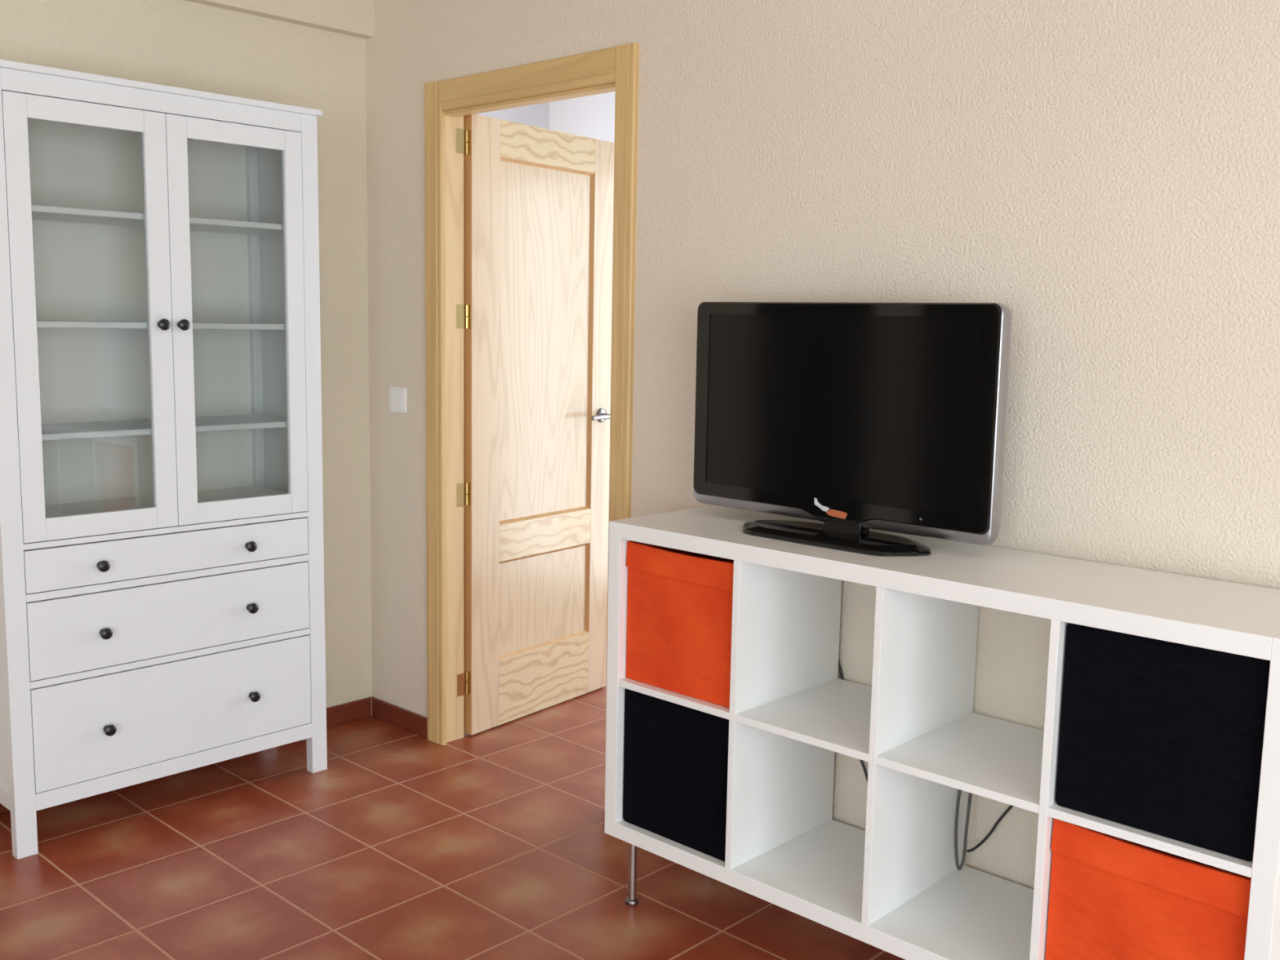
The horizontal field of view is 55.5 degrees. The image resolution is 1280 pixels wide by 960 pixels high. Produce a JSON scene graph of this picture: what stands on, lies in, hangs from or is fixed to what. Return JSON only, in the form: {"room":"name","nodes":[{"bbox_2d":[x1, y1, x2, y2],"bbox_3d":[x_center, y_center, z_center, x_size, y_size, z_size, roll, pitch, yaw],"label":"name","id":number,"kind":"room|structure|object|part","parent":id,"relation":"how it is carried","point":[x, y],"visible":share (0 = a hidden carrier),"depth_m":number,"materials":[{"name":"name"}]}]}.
{"room":"living room","nodes":[
{"label":"living room","id":0,"kind":"room"},
{"bbox_2d":[0,0,372,707],"bbox_3d":[-2.687,-0.254,2.360,0.150,2.580,5.000,8,10,43],"label":"wall","id":1,"kind":"structure","parent":0,"point":[177,43],"depth_m":3.94,"materials":[{"name":"beige paint"}]},
{"bbox_2d":[0,696,373,813],"bbox_3d":[-1.795,0.897,3.373,0.011,0.067,2.500,8,10,43],"label":"baseboard","id":2,"kind":"structure","parent":1,"relation":"attached to","point":[360,708],"depth_m":4.20,"materials":[{"name":"ceramic"}]},
{"bbox_2d":[184,0,373,39],"bbox_3d":[-2.593,-1.382,2.144,0.049,0.285,5.000,8,10,43],"label":"beam","id":3,"kind":"structure","parent":1,"relation":"attached to","point":[354,18],"depth_m":3.80,"materials":[{"name":"beige paint"}]},
{"bbox_2d":[0,619,905,959],"bbox_3d":[-0.408,1.238,1.603,7.100,0.100,7.180,8,10,43],"label":"floor","id":4,"kind":"structure","parent":0,"point":[492,843],"depth_m":3.07,"materials":[{"name":"tile"}]},
{"bbox_2d":[0,58,327,859],"bbox_3d":[-1.371,-0.064,3.407,0.360,1.980,0.928,8,10,43],"label":"display cabinet","id":5,"kind":"object","parent":4,"relation":"on","point":[162,601],"visible":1,"depth_m":3.36,"materials":[{"name":"white paint"}]},
{"bbox_3d":[-1.679,-0.081,3.094,0.271,1.823,0.012,8,10,43],"label":"panel","id":6,"kind":"part","parent":5,"relation":"part of","materials":[{"name":"white paint"}]},
{"bbox_3d":[-1.696,0.813,3.210,0.261,0.050,0.026,8,10,43],"label":"rail","id":7,"kind":"part","parent":5,"relation":"part of","materials":[{"name":"white paint"}]},
{"bbox_3d":[-1.567,-0.007,3.007,0.035,1.963,0.051,8,10,43],"label":"leg","id":8,"kind":"part","parent":5,"relation":"part of","materials":[{"name":"white paint"}]},
{"bbox_3d":[-1.399,-0.402,3.118,0.021,1.096,0.401,8,10,43],"label":"door","id":9,"kind":"part","parent":5,"relation":"part of","materials":[{"name":"white paint"}]},
{"bbox_3d":[-1.403,0.224,3.173,0.030,0.031,0.031,8,10,43],"label":"knob","id":10,"kind":"part","parent":5,"relation":"part of","materials":[{"name":"black metal"}]},
{"bbox_3d":[-1.406,0.403,3.196,0.030,0.031,0.031,8,10,43],"label":"knob","id":11,"kind":"part","parent":5,"relation":"part of","materials":[{"name":"black metal"}]},
{"bbox_3d":[-1.411,0.664,3.231,0.030,0.031,0.031,8,10,43],"label":"knob","id":12,"kind":"part","parent":5,"relation":"part of","materials":[{"name":"black metal"}]},
{"bbox_3d":[-1.495,-0.132,3.518,0.010,1.841,0.893,8,10,43],"label":"panel","id":13,"kind":"part","parent":5,"relation":"part of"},
{"bbox_3d":[-1.252,-0.990,3.190,0.024,0.051,0.806,8,10,43],"label":"rail","id":14,"kind":"part","parent":5,"relation":"part of","materials":[{"name":"white paint"}]},
{"bbox_2d":[31,204,283,234],"bbox_3d":[-1.375,-0.713,3.338,0.288,0.017,0.830,8,10,43],"label":"shelf","id":15,"kind":"object","parent":5,"relation":"attached to","point":[42,216],"depth_m":3.34,"materials":[{"name":"white paint"}]},
{"bbox_2d":[36,320,284,329],"bbox_3d":[-1.381,-0.431,3.375,0.288,0.017,0.830,8,10,43],"label":"shelf","id":16,"kind":"object","parent":5,"relation":"attached to","point":[41,324],"depth_m":3.37,"materials":[{"name":"white paint"}]},
{"bbox_2d":[41,414,286,440],"bbox_3d":[-1.386,-0.149,3.412,0.288,0.017,0.830,8,10,43],"label":"shelf","id":17,"kind":"object","parent":5,"relation":"attached to","point":[91,426],"depth_m":3.40,"materials":[{"name":"white paint"}]},
{"bbox_3d":[-1.265,-0.412,3.224,0.030,0.031,0.031,8,10,43],"label":"knob","id":18,"kind":"part","parent":5,"relation":"part of","materials":[{"name":"black metal"}]},
{"bbox_3d":[-1.273,0.134,3.337,0.024,0.015,0.806,8,10,43],"label":"rail","id":19,"kind":"part","parent":5,"relation":"part of","materials":[{"name":"white paint"}]},
{"bbox_3d":[-1.272,0.199,3.344,0.018,0.108,0.802,8,10,43],"label":"drawer","id":20,"kind":"part","parent":5,"relation":"part of","materials":[{"name":"white paint"}]},
{"bbox_3d":[-1.388,0.075,3.439,0.295,0.016,0.826,8,10,43],"label":"panel","id":21,"kind":"part","parent":5,"relation":"part of","materials":[{"name":"white wood"}]},
{"bbox_3d":[-1.275,0.265,3.354,0.024,0.019,0.806,8,10,43],"label":"rail","id":22,"kind":"part","parent":5,"relation":"part of","materials":[{"name":"white paint"}]},
{"bbox_3d":[-1.276,0.378,3.367,0.018,0.201,0.802,8,10,43],"label":"drawer","id":23,"kind":"part","parent":5,"relation":"part of","materials":[{"name":"white paint"}]},
{"bbox_3d":[-1.280,0.488,3.383,0.024,0.018,0.806,8,10,43],"label":"rail","id":24,"kind":"part","parent":5,"relation":"part of","materials":[{"name":"white paint"}]},
{"bbox_3d":[-1.280,0.636,3.401,0.018,0.273,0.802,8,10,43],"label":"drawer","id":25,"kind":"part","parent":5,"relation":"part of","materials":[{"name":"white paint"}]},
{"bbox_3d":[-1.285,0.796,3.424,0.024,0.045,0.806,8,10,43],"label":"rail","id":26,"kind":"part","parent":5,"relation":"part of","materials":[{"name":"white paint"}]},
{"bbox_3d":[-1.227,-0.417,3.264,0.030,0.031,0.031,8,10,43],"label":"knob","id":27,"kind":"part","parent":5,"relation":"part of","materials":[{"name":"black metal"}]},
{"bbox_3d":[-1.123,-0.435,3.410,0.021,1.096,0.400,8,10,43],"label":"door","id":28,"kind":"part","parent":5,"relation":"part of","materials":[{"name":"white paint"}]},
{"bbox_3d":[-1.114,0.190,3.478,0.030,0.031,0.031,8,10,43],"label":"knob","id":29,"kind":"part","parent":5,"relation":"part of","materials":[{"name":"black metal"}]},
{"bbox_3d":[-1.118,0.369,3.501,0.030,0.031,0.031,8,10,43],"label":"knob","id":30,"kind":"part","parent":5,"relation":"part of","materials":[{"name":"black metal"}]},
{"bbox_3d":[-1.196,-0.107,3.829,0.035,1.963,0.051,8,10,43],"label":"leg","id":31,"kind":"part","parent":5,"relation":"part of","materials":[{"name":"white paint"}]},
{"bbox_3d":[-1.122,0.629,3.535,0.030,0.031,0.031,8,10,43],"label":"knob","id":32,"kind":"part","parent":5,"relation":"part of","materials":[{"name":"black metal"}]},
{"bbox_3d":[-1.082,-0.152,3.726,0.271,1.823,0.012,8,10,43],"label":"panel","id":33,"kind":"part","parent":5,"relation":"part of","materials":[{"name":"white paint"}]},
{"bbox_3d":[-0.980,-0.077,3.628,0.035,1.963,0.051,8,10,43],"label":"leg","id":34,"kind":"part","parent":5,"relation":"part of","materials":[{"name":"white paint"}]},
{"bbox_2d":[604,505,1279,959],"bbox_3d":[0.584,0.616,2.525,1.459,0.932,0.390,8,10,43],"label":"cube shelf","id":35,"kind":"object","parent":4,"relation":"on","point":[895,886],"visible":0.8,"depth_m":2.48,"materials":[{"name":"white laminate"}]},
{"bbox_3d":[-0.018,0.929,2.925,0.021,0.162,0.021,8,10,43],"label":"leg","id":36,"kind":"part","parent":35,"relation":"part of","materials":[{"name":"metal"}]},
{"bbox_3d":[0.068,0.457,2.995,0.037,0.758,0.390,8,10,43],"label":"panel","id":37,"kind":"part","parent":35,"relation":"part of","materials":[{"name":"white laminate"}]},
{"bbox_2d":[622,688,728,861],"bbox_3d":[0.205,0.650,2.898,0.328,0.330,0.366,8,10,43],"label":"storage box","id":38,"kind":"object","parent":35,"relation":"in","point":[676,756],"visible":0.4,"depth_m":2.76,"materials":[{"name":"black fabric"}]},
{"bbox_2d":[626,540,733,707],"bbox_3d":[0.210,0.305,2.852,0.328,0.326,0.370,8,10,43],"label":"storage box","id":39,"kind":"object","parent":35,"relation":"in","point":[679,602],"visible":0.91,"depth_m":2.72,"materials":[{"name":"orange fabric"}]},
{"bbox_3d":[0.579,0.887,2.560,1.386,0.037,0.390,8,10,43],"label":"panel","id":40,"kind":"part","parent":35,"relation":"part of","materials":[{"name":"white laminate"}]},
{"bbox_2d":[693,302,1012,555],"bbox_3d":[0.404,-0.129,2.633,0.784,0.508,0.229,8,10,43],"label":"television","id":41,"kind":"object","parent":35,"relation":"on","point":[854,418],"visible":1,"depth_m":2.59,"materials":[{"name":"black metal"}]},
{"bbox_2d":[838,658,867,782],"bbox_3d":[0.495,0.536,2.847,0.158,0.884,0.058,8,10,43],"label":"cable","id":42,"kind":"object","parent":35,"relation":"hanging from","point":[839,665],"visible":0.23,"depth_m":2.87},
{"bbox_3d":[0.593,0.172,2.467,1.386,0.037,0.390,8,10,43],"label":"panel","id":43,"kind":"part","parent":35,"relation":"part of","materials":[{"name":"white laminate"}]},
{"bbox_2d":[954,789,972,870],"bbox_3d":[0.718,0.686,2.641,0.029,0.318,0.077,8,10,43],"label":"cable","id":44,"kind":"object","parent":35,"relation":"hanging from","point":[959,868],"visible":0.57,"depth_m":2.62,"materials":[{"name":"black rubber"}]},
{"bbox_2d":[1045,817,1251,959],"bbox_3d":[0.970,0.760,2.185,0.328,0.326,0.370,8,10,43],"label":"storage box","id":45,"kind":"object","parent":35,"relation":"on","point":[1112,897],"visible":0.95,"depth_m":2.06,"materials":[{"name":"orange fabric"}]},
{"bbox_2d":[1055,622,1270,861],"bbox_3d":[0.978,0.410,2.141,0.328,0.330,0.366,8,10,43],"label":"storage box","id":46,"kind":"object","parent":35,"relation":"in","point":[1160,737],"visible":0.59,"depth_m":2.00,"materials":[{"name":"black fabric"}]},
{"bbox_3d":[1.104,0.602,2.032,0.037,0.758,0.390,8,10,43],"label":"panel","id":47,"kind":"part","parent":35,"relation":"part of","materials":[{"name":"white laminate"}]},
{"bbox_2d":[475,102,549,128],"bbox_3d":[-1.081,-0.625,5.544,0.100,2.550,1.690,8,10,43],"label":"wall","id":48,"kind":"structure","parent":0,"point":[537,115],"depth_m":5.88,"materials":[{"name":"paint"}]},
{"bbox_2d":[549,91,615,578],"bbox_3d":[0.805,-0.525,5.041,3.550,2.550,0.150,8,10,43],"label":"wall","id":49,"kind":"structure","parent":0,"point":[593,116],"depth_m":5.80,"materials":[{"name":"paint"}]},
{"bbox_2d":[365,0,1279,889],"bbox_3d":[1.132,-0.172,2.272,5.850,2.580,0.090,8,10,43],"label":"wall","id":50,"kind":"structure","parent":0,"point":[1105,174],"depth_m":2.59,"materials":[{"name":"beige paint"}]},
{"bbox_2d":[389,386,406,413],"bbox_3d":[-0.802,-0.265,4.020,0.086,0.085,0.013,8,10,43],"label":"light switch","id":51,"kind":"object","parent":50,"relation":"attached to","point":[397,395],"visible":1,"depth_m":4.01,"materials":[{"name":"white plastic"}]},
{"bbox_2d":[371,697,426,737],"bbox_3d":[1.096,1.081,2.377,5.589,0.067,0.012,8,10,43],"label":"baseboard","id":52,"kind":"structure","parent":50,"relation":"attached to","point":[406,719],"depth_m":4.15,"materials":[{"name":"tile"}]},
{"bbox_2d":[424,42,639,810],"bbox_3d":[-0.322,-0.143,3.647,0.904,2.112,0.120,8,10,43],"label":"door frame","id":53,"kind":"structure","parent":50,"relation":"attached to","point":[446,102],"depth_m":3.78,"materials":[{"name":"yellow wood"}]},
{"bbox_3d":[-0.655,-0.180,3.887,0.086,2.112,0.018,8,10,43],"label":"architrave","id":54,"kind":"part","parent":53,"relation":"part of","materials":[{"name":"yellow wood"}]},
{"bbox_3d":[-0.596,-0.191,3.975,0.051,2.112,0.012,8,10,43],"label":"architrave","id":55,"kind":"part","parent":53,"relation":"part of","materials":[{"name":"yellow wood"}]},
{"bbox_3d":[-0.334,-1.140,3.475,0.746,0.090,0.017,8,10,43],"label":"architrave","id":56,"kind":"part","parent":53,"relation":"part of","materials":[{"name":"yellow wood"}]},
{"bbox_3d":[-0.054,-0.096,3.329,0.074,2.112,0.018,8,10,43],"label":"architrave","id":57,"kind":"part","parent":53,"relation":"part of","materials":[{"name":"yellow wood"}]},
{"bbox_2d":[456,114,613,735],"bbox_3d":[-0.375,-0.183,4.239,0.164,2.024,0.774,8,10,41],"label":"door","id":58,"kind":"structure","parent":50,"relation":"in","point":[535,315],"depth_m":4.20,"materials":[{"name":"brown wood"}]},
{"bbox_3d":[-0.573,-0.521,3.876,0.001,0.076,0.028,8,10,43],"label":"hinge plate","id":59,"kind":"part","parent":58,"relation":"part of","materials":[{"name":"gold metal"}]},
{"bbox_3d":[-0.563,-1.061,3.806,0.001,0.076,0.028,8,10,43],"label":"hinge plate","id":60,"kind":"part","parent":58,"relation":"part of","materials":[{"name":"gold metal"}]},
{"bbox_3d":[-0.584,0.049,3.951,0.001,0.076,0.028,8,10,43],"label":"hinge plate","id":61,"kind":"part","parent":58,"relation":"part of","materials":[{"name":"gold metal"}]},
{"bbox_3d":[-0.595,0.679,4.033,0.001,0.076,0.028,8,10,43],"label":"hinge plate","id":62,"kind":"part","parent":58,"relation":"part of","materials":[{"name":"gold metal"}]},
{"bbox_3d":[-0.576,0.676,4.059,0.025,0.076,0.002,7,9,36],"label":"hinge plate","id":63,"kind":"part","parent":58,"relation":"part of","materials":[{"name":"gold metal"}]},
{"bbox_3d":[-0.564,0.046,3.977,0.025,0.076,0.002,7,9,36],"label":"hinge plate","id":64,"kind":"part","parent":58,"relation":"part of","materials":[{"name":"gold metal"}]},
{"bbox_3d":[-0.553,-0.524,3.902,0.025,0.076,0.002,7,9,36],"label":"hinge plate","id":65,"kind":"part","parent":58,"relation":"part of","materials":[{"name":"gold metal"}]},
{"bbox_3d":[-0.543,-1.065,3.832,0.025,0.076,0.002,7,9,36],"label":"hinge plate","id":66,"kind":"part","parent":58,"relation":"part of","materials":[{"name":"gold metal"}]},
{"bbox_3d":[-0.347,0.422,4.331,0.011,0.341,0.486,7,9,36],"label":"panel","id":67,"kind":"part","parent":58,"relation":"part of","materials":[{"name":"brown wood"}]},
{"bbox_3d":[-0.352,0.705,4.368,0.035,0.231,0.486,7,9,36],"label":"rail","id":68,"kind":"part","parent":58,"relation":"part of","materials":[{"name":"brown wood"}]},
{"bbox_3d":[-0.338,0.423,4.325,0.012,0.341,0.486,7,9,36],"label":"moulding","id":69,"kind":"part","parent":58,"relation":"part of","materials":[{"name":"beige wood"}]},
{"bbox_3d":[-0.342,0.190,4.301,0.035,0.127,0.486,7,9,36],"label":"rail","id":70,"kind":"part","parent":58,"relation":"part of","materials":[{"name":"brown wood"}]},
{"bbox_3d":[-0.330,-0.472,4.215,0.011,1.207,0.486,7,9,36],"label":"panel","id":71,"kind":"part","parent":58,"relation":"part of","materials":[{"name":"brown wood"}]},
{"bbox_3d":[-0.321,-0.470,4.208,0.012,1.207,0.486,7,9,36],"label":"moulding","id":72,"kind":"part","parent":58,"relation":"part of","materials":[{"name":"beige wood"}]},
{"bbox_3d":[-0.318,-1.128,4.129,0.035,0.118,0.486,7,9,36],"label":"rail","id":73,"kind":"part","parent":58,"relation":"part of","materials":[{"name":"brown wood"}]},
{"bbox_3d":[-0.134,-0.229,4.408,0.049,0.019,0.134,3,8,18],"label":"lever","id":74,"kind":"part","parent":58,"relation":"part of","materials":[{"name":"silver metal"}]},
{"bbox_3d":[-0.139,-0.238,4.472,0.010,0.052,0.052,7,9,36],"label":"handle","id":75,"kind":"part","parent":58,"relation":"part of","materials":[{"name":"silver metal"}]},
{"bbox_2d":[966,804,1013,852],"bbox_3d":[0.792,0.666,2.603,0.162,0.282,0.055,4,8,19],"label":"cable","id":76,"kind":"object","parent":50,"relation":"attached to","point":[1011,806],"visible":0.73,"depth_m":2.63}
]}

